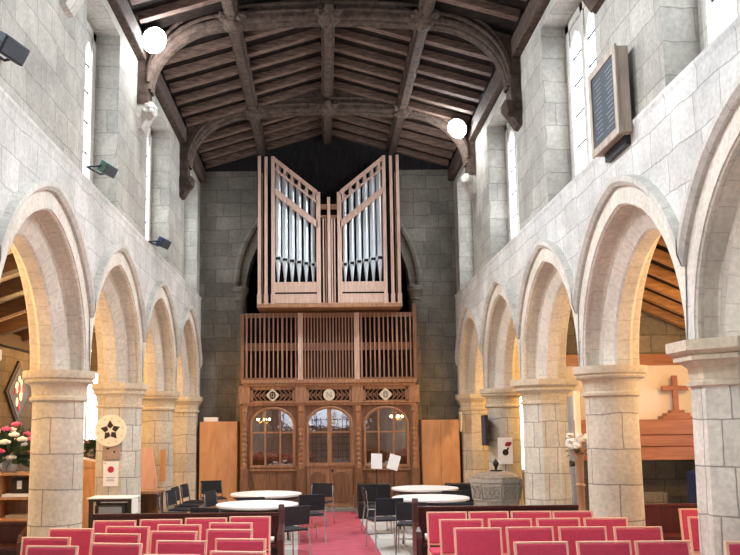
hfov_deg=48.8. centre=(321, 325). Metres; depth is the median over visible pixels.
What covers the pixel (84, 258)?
wall
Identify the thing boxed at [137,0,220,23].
rafter
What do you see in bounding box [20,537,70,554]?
chair
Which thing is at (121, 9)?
wall plate
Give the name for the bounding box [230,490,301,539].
round table
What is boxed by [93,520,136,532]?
chair
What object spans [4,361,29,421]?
hatchment
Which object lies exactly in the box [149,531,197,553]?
chair
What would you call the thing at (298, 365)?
screen
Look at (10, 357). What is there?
wall
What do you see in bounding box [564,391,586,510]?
candle stand
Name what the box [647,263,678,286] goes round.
rafter
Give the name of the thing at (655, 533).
chair
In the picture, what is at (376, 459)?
sheet music
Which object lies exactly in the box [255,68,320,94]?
rafter
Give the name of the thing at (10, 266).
beam
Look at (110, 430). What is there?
disc
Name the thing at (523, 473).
wall
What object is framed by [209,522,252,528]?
chair
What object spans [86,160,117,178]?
floodlight
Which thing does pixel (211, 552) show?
chair
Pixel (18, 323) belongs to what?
beam
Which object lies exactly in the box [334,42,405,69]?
rafter
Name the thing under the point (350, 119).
rafter
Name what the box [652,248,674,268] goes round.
rafter
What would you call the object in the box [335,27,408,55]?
rafter
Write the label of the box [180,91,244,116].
rafter
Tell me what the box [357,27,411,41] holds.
rafter
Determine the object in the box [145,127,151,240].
window
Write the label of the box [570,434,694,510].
wall
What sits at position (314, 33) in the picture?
rafter
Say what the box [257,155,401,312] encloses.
pipe organ
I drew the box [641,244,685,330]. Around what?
ceiling
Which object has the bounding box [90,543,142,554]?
chair
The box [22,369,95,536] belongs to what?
pier
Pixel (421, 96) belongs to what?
rafter
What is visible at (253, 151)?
rafter
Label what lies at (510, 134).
window
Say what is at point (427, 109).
rafter
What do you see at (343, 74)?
rafter
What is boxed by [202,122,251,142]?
rafter
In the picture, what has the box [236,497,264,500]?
chair
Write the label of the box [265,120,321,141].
rafter
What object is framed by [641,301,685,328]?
rafter
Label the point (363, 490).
chair
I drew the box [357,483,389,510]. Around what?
amplifier
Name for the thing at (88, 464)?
cabinet
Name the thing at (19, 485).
picture card
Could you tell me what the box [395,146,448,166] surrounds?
rafter
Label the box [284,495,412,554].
floor
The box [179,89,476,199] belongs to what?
roof truss
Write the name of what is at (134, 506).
tablecloth
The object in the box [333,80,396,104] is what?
rafter
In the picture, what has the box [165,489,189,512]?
chair
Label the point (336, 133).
rafter
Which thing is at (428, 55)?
rafter
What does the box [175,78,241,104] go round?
rafter
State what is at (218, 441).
tall cabinet
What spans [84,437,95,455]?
flower vase
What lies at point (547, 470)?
pier
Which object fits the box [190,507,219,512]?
chair
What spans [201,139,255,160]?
rafter
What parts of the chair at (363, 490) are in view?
leg, backrest, leg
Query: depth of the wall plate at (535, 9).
14.36 m
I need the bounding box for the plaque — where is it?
[102,446,119,459]
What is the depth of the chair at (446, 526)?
8.69 m
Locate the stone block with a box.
[644,492,667,503]
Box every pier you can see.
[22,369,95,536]
[92,383,147,513]
[141,391,179,511]
[480,388,523,504]
[510,378,577,504]
[573,364,646,528]
[665,336,739,554]
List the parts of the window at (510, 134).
pane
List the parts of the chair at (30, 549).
backrest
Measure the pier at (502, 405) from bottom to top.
2.555 m
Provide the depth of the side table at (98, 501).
11.32 m
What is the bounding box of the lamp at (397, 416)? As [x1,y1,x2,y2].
[390,412,402,419]
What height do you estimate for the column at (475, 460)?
2.558 m
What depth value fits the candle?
11.20 m
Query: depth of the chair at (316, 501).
13.05 m
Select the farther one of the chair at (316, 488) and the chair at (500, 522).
the chair at (316, 488)
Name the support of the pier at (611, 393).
on the floor
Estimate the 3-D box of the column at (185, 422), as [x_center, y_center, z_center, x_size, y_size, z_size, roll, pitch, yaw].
[-3.215,2.942,18.886,0.832,2.558,0.832,-1,-7,0]
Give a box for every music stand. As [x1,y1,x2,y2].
[376,469,377,498]
[393,458,400,495]
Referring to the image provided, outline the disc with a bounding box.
[94,415,126,446]
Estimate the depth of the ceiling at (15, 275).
13.20 m
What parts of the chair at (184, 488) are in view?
backrest, seat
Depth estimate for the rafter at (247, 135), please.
18.55 m
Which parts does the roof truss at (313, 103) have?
roll moulding, roll moulding, roll moulding, roll moulding, roll moulding, roll moulding, roll moulding, roll moulding, roll moulding, roll moulding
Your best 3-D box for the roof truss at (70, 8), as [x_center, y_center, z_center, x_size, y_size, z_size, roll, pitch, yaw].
[0.108,-4.818,9.427,6.180,2.360,0.651,-1,-7,0]
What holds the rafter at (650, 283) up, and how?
attached to the ceiling at (658, 246)
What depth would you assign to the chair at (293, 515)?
11.18 m
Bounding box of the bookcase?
[0,471,29,521]
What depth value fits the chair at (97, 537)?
7.76 m
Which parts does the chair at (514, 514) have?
frame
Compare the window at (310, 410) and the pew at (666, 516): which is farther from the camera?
the window at (310, 410)
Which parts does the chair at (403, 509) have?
leg, leg, seat, backrest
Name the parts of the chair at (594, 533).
frame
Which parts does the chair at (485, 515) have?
frame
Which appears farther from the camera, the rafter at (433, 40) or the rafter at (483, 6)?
the rafter at (433, 40)
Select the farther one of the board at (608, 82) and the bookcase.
the bookcase
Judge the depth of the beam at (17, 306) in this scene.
14.36 m
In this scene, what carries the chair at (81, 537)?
on the floor
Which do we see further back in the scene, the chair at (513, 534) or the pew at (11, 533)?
the pew at (11, 533)
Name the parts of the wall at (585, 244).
hood mould, hood mould, hood mould, hood mould, hood mould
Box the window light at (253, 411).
[249,407,295,468]
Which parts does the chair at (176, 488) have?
backrest, seat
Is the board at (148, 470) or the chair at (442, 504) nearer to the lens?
the chair at (442, 504)
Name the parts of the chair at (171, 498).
backrest, seat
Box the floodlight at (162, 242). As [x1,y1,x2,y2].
[148,236,170,249]
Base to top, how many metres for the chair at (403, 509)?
0.778 m
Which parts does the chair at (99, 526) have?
frame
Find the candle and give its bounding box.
[573,391,581,446]
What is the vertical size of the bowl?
0.525 m
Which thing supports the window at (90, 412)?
in the wall at (93, 362)
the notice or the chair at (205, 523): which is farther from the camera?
the notice
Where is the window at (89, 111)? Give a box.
[83,21,96,182]
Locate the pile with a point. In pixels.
(6, 494)
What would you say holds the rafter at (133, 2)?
attached to the ceiling at (506, 26)
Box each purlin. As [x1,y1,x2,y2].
[221,0,266,155]
[386,0,435,154]
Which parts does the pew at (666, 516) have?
seat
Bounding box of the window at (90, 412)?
[84,372,97,449]
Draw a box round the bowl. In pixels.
[470,478,522,505]
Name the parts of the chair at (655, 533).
frame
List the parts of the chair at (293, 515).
leg, seat, backrest, leg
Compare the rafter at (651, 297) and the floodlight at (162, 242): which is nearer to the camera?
the rafter at (651, 297)
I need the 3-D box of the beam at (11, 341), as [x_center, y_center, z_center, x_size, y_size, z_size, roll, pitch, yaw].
[-6.245,-0.523,9.491,0.200,0.260,19.500,-1,-7,0]
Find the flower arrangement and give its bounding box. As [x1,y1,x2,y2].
[0,421,30,471]
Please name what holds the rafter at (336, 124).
attached to the ceiling at (506, 26)
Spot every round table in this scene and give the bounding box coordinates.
[216,500,298,511]
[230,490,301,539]
[391,485,458,528]
[392,494,469,543]
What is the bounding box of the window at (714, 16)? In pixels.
[697,0,739,51]
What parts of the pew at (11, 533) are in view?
seat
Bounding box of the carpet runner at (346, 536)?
[298,512,380,554]
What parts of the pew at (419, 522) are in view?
seat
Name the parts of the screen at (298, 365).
post, frieze post, fielded panel, slat panel, frieze panel, panel, rail, panel, fielded panel, post, slat post, frieze post, door frame, door, door panel, slat rail, slat rail, slat panel, slat rail, frieze panel, panel, cornice, rail, door, door panel, door frame, slat post, frieze post, post, fielded panel, frieze panel, panel, slat panel, rail, panel, fielded panel, frieze post, post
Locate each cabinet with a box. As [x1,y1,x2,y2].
[82,457,95,527]
[199,421,237,508]
[420,419,460,485]
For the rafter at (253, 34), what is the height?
0.508 m
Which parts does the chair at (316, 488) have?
backrest, leg, leg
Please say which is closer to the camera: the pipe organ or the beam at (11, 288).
the beam at (11, 288)
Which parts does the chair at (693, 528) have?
backrest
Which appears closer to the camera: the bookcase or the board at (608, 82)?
the board at (608, 82)
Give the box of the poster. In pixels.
[497,437,512,463]
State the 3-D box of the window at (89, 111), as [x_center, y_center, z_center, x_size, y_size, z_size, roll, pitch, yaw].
[-3.398,-3.178,11.048,0.160,2.440,1.650,-1,-7,0]
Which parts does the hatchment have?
panel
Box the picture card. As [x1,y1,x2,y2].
[11,478,27,493]
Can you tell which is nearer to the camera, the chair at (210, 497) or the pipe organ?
the chair at (210, 497)
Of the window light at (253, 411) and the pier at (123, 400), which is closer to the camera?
the pier at (123, 400)
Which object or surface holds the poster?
attached to the pier at (502, 405)
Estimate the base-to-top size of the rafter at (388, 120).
0.508 m
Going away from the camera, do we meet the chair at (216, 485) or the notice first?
the notice
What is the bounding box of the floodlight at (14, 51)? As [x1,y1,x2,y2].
[0,31,29,65]
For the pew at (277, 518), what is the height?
0.890 m
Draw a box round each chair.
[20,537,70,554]
[25,545,78,554]
[48,528,93,554]
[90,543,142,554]
[92,533,140,545]
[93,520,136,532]
[105,526,149,554]
[139,519,182,553]
[143,554,200,554]
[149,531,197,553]
[155,540,207,554]
[157,493,186,512]
[157,524,201,540]
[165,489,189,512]
[171,486,202,507]
[180,483,209,507]
[185,517,226,540]
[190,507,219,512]
[200,480,226,507]
[203,490,229,512]
[206,529,252,554]
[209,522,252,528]
[210,551,266,554]
[215,538,266,553]
[229,516,270,554]
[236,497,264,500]
[284,505,311,554]
[289,494,326,543]
[303,483,334,526]
[361,487,391,533]
[366,498,405,550]
[395,502,426,554]
[426,511,466,554]
[439,519,482,554]
[441,490,466,502]
[441,503,471,505]
[453,527,502,554]
[468,511,508,529]
[488,518,531,554]
[505,526,554,554]
[510,511,551,528]
[513,541,568,554]
[536,518,580,543]
[552,511,593,528]
[558,526,607,554]
[576,541,631,554]
[583,517,628,540]
[613,526,662,554]
[634,540,690,554]
[678,508,699,554]
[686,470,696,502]
[687,516,699,554]
[724,541,739,554]
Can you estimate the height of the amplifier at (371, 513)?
0.320 m
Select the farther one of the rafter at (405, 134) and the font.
the rafter at (405, 134)
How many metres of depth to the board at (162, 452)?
15.46 m
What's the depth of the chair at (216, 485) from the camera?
16.53 m
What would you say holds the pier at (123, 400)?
on the floor
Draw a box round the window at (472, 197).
[472,197,474,268]
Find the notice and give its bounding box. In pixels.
[103,461,118,485]
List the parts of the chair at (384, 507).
leg, leg, seat, backrest, leg, leg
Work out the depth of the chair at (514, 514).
9.45 m
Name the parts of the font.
carved panel, carved panel, lid, carved panel, carved panel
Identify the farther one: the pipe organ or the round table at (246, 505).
the pipe organ
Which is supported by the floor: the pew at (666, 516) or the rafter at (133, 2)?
the pew at (666, 516)
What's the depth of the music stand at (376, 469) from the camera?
17.01 m
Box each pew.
[0,518,27,554]
[92,504,284,554]
[412,498,578,554]
[644,503,696,554]
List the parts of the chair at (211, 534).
frame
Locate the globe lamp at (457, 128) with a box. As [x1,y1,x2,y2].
[448,119,469,137]
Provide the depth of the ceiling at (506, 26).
15.12 m
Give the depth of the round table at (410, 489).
14.43 m
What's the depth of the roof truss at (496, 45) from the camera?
13.23 m
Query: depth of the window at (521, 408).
19.42 m
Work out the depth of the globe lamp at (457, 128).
16.78 m
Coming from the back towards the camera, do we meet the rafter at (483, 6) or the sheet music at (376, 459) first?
the sheet music at (376, 459)
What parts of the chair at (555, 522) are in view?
frame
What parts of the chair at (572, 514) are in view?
frame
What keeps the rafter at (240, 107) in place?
attached to the ceiling at (506, 26)
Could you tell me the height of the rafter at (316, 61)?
0.508 m
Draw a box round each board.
[141,448,156,489]
[160,450,165,481]
[588,43,631,162]
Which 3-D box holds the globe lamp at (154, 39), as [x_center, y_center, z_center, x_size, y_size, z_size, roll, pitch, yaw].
[-2.720,-4.546,13.014,0.446,0.374,0.397,5,-9,-40]
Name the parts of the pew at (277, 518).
seat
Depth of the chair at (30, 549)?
6.99 m
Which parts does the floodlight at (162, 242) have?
glass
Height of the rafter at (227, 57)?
0.487 m
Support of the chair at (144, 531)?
on the floor
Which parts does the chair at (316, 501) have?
backrest, leg, seat, leg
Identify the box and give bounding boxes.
[204,417,217,421]
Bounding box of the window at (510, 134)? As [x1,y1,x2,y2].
[505,123,519,240]
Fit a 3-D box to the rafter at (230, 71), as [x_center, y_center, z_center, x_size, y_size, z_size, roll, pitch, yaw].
[-2.205,-4.613,15.233,1.286,0.487,0.139,-1,-7,0]
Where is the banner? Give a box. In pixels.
[458,410,461,431]
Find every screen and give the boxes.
[239,303,419,507]
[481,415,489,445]
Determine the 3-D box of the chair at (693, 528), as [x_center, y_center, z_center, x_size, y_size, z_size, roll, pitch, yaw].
[4.155,2.454,8.475,0.472,0.863,0.503,-1,-7,6]
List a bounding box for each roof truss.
[59,0,604,17]
[137,0,522,134]
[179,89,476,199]
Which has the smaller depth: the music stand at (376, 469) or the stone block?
the stone block
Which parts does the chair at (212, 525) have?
backrest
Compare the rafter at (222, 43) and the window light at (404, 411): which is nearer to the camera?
the rafter at (222, 43)
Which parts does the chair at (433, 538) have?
seat, backrest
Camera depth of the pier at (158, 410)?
15.68 m
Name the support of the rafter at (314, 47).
attached to the ceiling at (506, 26)
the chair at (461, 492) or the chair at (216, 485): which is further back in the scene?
the chair at (216, 485)
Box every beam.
[0,276,23,301]
[0,296,26,320]
[0,313,28,335]
[0,334,29,353]
[1,253,18,277]
[13,328,28,342]
[321,0,334,143]
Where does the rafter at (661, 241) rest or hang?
attached to the ceiling at (658, 246)
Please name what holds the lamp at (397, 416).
hanging from the ceiling
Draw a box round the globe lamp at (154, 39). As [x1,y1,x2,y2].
[142,27,166,53]
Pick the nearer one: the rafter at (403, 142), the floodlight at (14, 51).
the floodlight at (14, 51)
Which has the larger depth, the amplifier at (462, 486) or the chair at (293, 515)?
the amplifier at (462, 486)
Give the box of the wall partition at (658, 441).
[566,309,694,460]
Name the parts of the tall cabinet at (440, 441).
door, door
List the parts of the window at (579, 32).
pane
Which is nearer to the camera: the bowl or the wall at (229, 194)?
the bowl
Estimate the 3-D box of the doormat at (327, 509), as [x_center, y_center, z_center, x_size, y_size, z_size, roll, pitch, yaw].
[0.461,4.091,18.061,2.050,0.011,0.650,-1,-7,0]
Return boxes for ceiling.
[0,247,94,331]
[127,0,529,163]
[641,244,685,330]
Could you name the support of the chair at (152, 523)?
on the floor
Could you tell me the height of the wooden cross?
0.700 m
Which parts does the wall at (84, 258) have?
hood mould, hood mould, hood mould, hood mould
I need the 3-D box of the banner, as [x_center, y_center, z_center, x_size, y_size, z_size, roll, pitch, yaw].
[3.156,2.180,18.569,0.034,0.484,0.400,-1,-7,0]
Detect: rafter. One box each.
[130,0,149,4]
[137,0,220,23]
[163,51,235,79]
[164,36,231,65]
[169,65,238,92]
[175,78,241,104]
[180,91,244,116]
[185,102,246,126]
[198,131,253,152]
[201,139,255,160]
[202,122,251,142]
[204,147,257,168]
[244,28,292,41]
[247,27,320,57]
[250,41,320,69]
[252,56,320,83]
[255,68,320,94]
[257,81,320,105]
[261,116,294,125]
[263,115,320,134]
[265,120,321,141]
[266,128,321,149]
[332,115,390,132]
[332,120,388,141]
[332,129,386,149]
[333,68,399,93]
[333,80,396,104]
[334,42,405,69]
[334,56,402,81]
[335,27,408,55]
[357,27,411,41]
[362,116,392,123]
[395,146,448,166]
[397,137,452,158]
[400,129,455,150]
[402,120,452,140]
[408,100,469,123]
[410,89,474,113]
[413,77,480,101]
[417,63,486,90]
[421,49,492,76]
[424,33,490,60]
[436,0,520,21]
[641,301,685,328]
[643,289,683,316]
[645,277,681,302]
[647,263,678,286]
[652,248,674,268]
[657,235,666,247]
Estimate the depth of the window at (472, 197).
19.18 m
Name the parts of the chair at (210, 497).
backrest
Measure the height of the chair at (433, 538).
0.863 m
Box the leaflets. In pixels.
[5,514,27,517]
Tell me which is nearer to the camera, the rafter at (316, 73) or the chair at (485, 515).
the chair at (485, 515)
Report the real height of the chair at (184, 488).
0.778 m
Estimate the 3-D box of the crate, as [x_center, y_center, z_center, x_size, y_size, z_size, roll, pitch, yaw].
[-2.945,2.913,11.448,0.440,0.800,0.330,-1,-7,0]
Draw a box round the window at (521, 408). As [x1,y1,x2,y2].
[520,397,523,470]
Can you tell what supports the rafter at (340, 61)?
attached to the ceiling at (506, 26)
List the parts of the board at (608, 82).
slate panel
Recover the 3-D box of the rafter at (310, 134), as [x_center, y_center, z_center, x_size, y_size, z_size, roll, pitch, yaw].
[-0.679,-4.522,19.762,1.356,0.508,0.126,-1,-7,0]
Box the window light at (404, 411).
[363,406,409,467]
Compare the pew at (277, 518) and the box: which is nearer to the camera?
the pew at (277, 518)
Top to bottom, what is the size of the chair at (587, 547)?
0.863 m
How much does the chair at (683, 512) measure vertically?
0.863 m
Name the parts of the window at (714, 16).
pane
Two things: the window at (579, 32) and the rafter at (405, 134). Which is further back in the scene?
the rafter at (405, 134)
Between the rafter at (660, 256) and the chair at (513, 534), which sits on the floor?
the chair at (513, 534)
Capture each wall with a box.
[0,0,201,396]
[0,333,31,471]
[84,332,141,459]
[197,130,462,506]
[248,256,407,494]
[453,0,739,393]
[519,400,524,504]
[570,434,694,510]
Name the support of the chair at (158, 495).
on the floor
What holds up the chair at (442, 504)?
on the floor
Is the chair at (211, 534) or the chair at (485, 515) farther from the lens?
the chair at (485, 515)
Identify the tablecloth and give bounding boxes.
[87,495,139,512]
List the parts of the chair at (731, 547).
backrest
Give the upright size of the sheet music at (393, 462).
0.361 m
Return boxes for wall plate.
[107,0,205,182]
[448,0,549,180]
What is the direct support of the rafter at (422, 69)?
attached to the ceiling at (506, 26)
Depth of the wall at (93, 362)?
19.35 m
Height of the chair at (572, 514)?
0.863 m
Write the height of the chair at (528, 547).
0.863 m
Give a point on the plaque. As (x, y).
(113, 452)
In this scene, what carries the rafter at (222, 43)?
attached to the ceiling at (506, 26)
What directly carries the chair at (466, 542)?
on the floor
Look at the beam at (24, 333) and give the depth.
16.71 m
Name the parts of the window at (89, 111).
pane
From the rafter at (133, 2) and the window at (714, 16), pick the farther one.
the rafter at (133, 2)
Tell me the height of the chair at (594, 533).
0.863 m
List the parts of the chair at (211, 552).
backrest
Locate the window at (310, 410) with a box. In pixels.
[306,406,353,465]
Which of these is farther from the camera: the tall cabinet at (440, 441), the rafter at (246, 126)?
the tall cabinet at (440, 441)
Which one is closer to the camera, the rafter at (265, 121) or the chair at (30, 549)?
the chair at (30, 549)
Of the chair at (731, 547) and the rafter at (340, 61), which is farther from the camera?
the rafter at (340, 61)
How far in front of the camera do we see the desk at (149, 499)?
14.21 m
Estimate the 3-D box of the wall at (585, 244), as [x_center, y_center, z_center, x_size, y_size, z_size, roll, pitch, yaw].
[3.486,-1.393,5.356,0.765,7.750,28.300,-1,-7,0]
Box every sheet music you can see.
[371,453,381,468]
[387,453,400,470]
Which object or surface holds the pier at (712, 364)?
on the floor
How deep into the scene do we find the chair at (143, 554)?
6.49 m
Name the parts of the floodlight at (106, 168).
glass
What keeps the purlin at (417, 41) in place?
attached to the ceiling at (506, 26)
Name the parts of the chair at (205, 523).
frame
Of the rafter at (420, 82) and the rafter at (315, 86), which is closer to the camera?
the rafter at (420, 82)
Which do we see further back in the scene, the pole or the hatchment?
the hatchment
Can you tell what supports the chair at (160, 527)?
on the floor
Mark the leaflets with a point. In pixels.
(8, 515)
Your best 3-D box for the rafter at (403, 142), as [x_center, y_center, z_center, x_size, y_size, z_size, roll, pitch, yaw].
[2.429,-4.176,19.171,1.286,0.487,0.136,-1,-7,0]
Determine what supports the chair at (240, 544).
on the floor
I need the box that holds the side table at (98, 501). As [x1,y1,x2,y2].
[88,497,138,527]
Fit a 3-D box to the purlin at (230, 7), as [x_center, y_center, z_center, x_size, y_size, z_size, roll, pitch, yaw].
[-1.472,-5.975,5.924,0.220,0.270,28.200,-1,-7,0]
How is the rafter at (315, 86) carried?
attached to the ceiling at (506, 26)
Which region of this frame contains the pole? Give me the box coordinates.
[567,397,576,504]
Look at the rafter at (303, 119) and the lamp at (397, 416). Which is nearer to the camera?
the rafter at (303, 119)
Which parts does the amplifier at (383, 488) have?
control panel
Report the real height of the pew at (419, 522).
0.950 m
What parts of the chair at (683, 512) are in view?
frame, backrest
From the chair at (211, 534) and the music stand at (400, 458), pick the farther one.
the music stand at (400, 458)
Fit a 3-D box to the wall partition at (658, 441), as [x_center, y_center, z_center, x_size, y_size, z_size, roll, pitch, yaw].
[5.286,0.649,13.214,2.740,3.020,0.440,-1,-7,0]
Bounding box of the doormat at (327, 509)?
[315,508,357,511]
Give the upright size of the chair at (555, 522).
0.863 m
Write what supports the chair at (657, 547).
on the floor
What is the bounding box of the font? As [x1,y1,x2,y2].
[470,459,522,505]
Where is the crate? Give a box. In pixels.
[95,503,127,513]
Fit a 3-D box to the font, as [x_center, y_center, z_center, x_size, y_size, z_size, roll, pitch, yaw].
[2.996,2.930,13.944,0.840,1.270,0.840,2,-8,-22]
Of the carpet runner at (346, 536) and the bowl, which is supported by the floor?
the carpet runner at (346, 536)
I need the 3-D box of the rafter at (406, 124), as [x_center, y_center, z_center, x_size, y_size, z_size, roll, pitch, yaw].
[2.427,-4.314,18.079,1.286,0.487,0.121,-1,-7,0]
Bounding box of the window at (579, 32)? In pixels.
[565,1,595,178]
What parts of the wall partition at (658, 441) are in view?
plaster panel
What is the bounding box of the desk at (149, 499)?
[141,489,164,512]
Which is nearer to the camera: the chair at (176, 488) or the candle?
the candle
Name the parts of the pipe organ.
post, post, post, head rail, head rail, slanting rail, rail, post, head rail, slanting rail, head rail, post, post, post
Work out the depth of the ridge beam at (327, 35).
15.81 m
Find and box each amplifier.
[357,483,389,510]
[358,502,374,518]
[445,483,473,505]
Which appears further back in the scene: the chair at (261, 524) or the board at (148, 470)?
the board at (148, 470)
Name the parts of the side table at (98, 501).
leg, leg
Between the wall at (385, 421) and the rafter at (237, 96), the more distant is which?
the wall at (385, 421)
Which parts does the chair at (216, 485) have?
backrest, seat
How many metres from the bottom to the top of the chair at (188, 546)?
0.863 m
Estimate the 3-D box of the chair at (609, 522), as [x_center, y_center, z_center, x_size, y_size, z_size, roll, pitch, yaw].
[3.054,2.464,8.474,0.472,0.863,0.503,0,-7,-1]
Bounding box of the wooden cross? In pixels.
[658,375,692,418]
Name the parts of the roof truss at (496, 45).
roll moulding, roll moulding, roll moulding, roll moulding, roll moulding, roll moulding, roll moulding, roll moulding, roll moulding, roll moulding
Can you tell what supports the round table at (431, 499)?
on the floor
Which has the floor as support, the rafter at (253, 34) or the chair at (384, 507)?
the chair at (384, 507)
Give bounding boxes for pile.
[2,493,28,496]
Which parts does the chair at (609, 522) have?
frame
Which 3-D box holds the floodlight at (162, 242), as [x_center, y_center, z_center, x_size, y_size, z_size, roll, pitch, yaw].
[-2.824,-1.436,14.200,0.299,0.179,0.366,-2,-7,15]
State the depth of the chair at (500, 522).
8.71 m

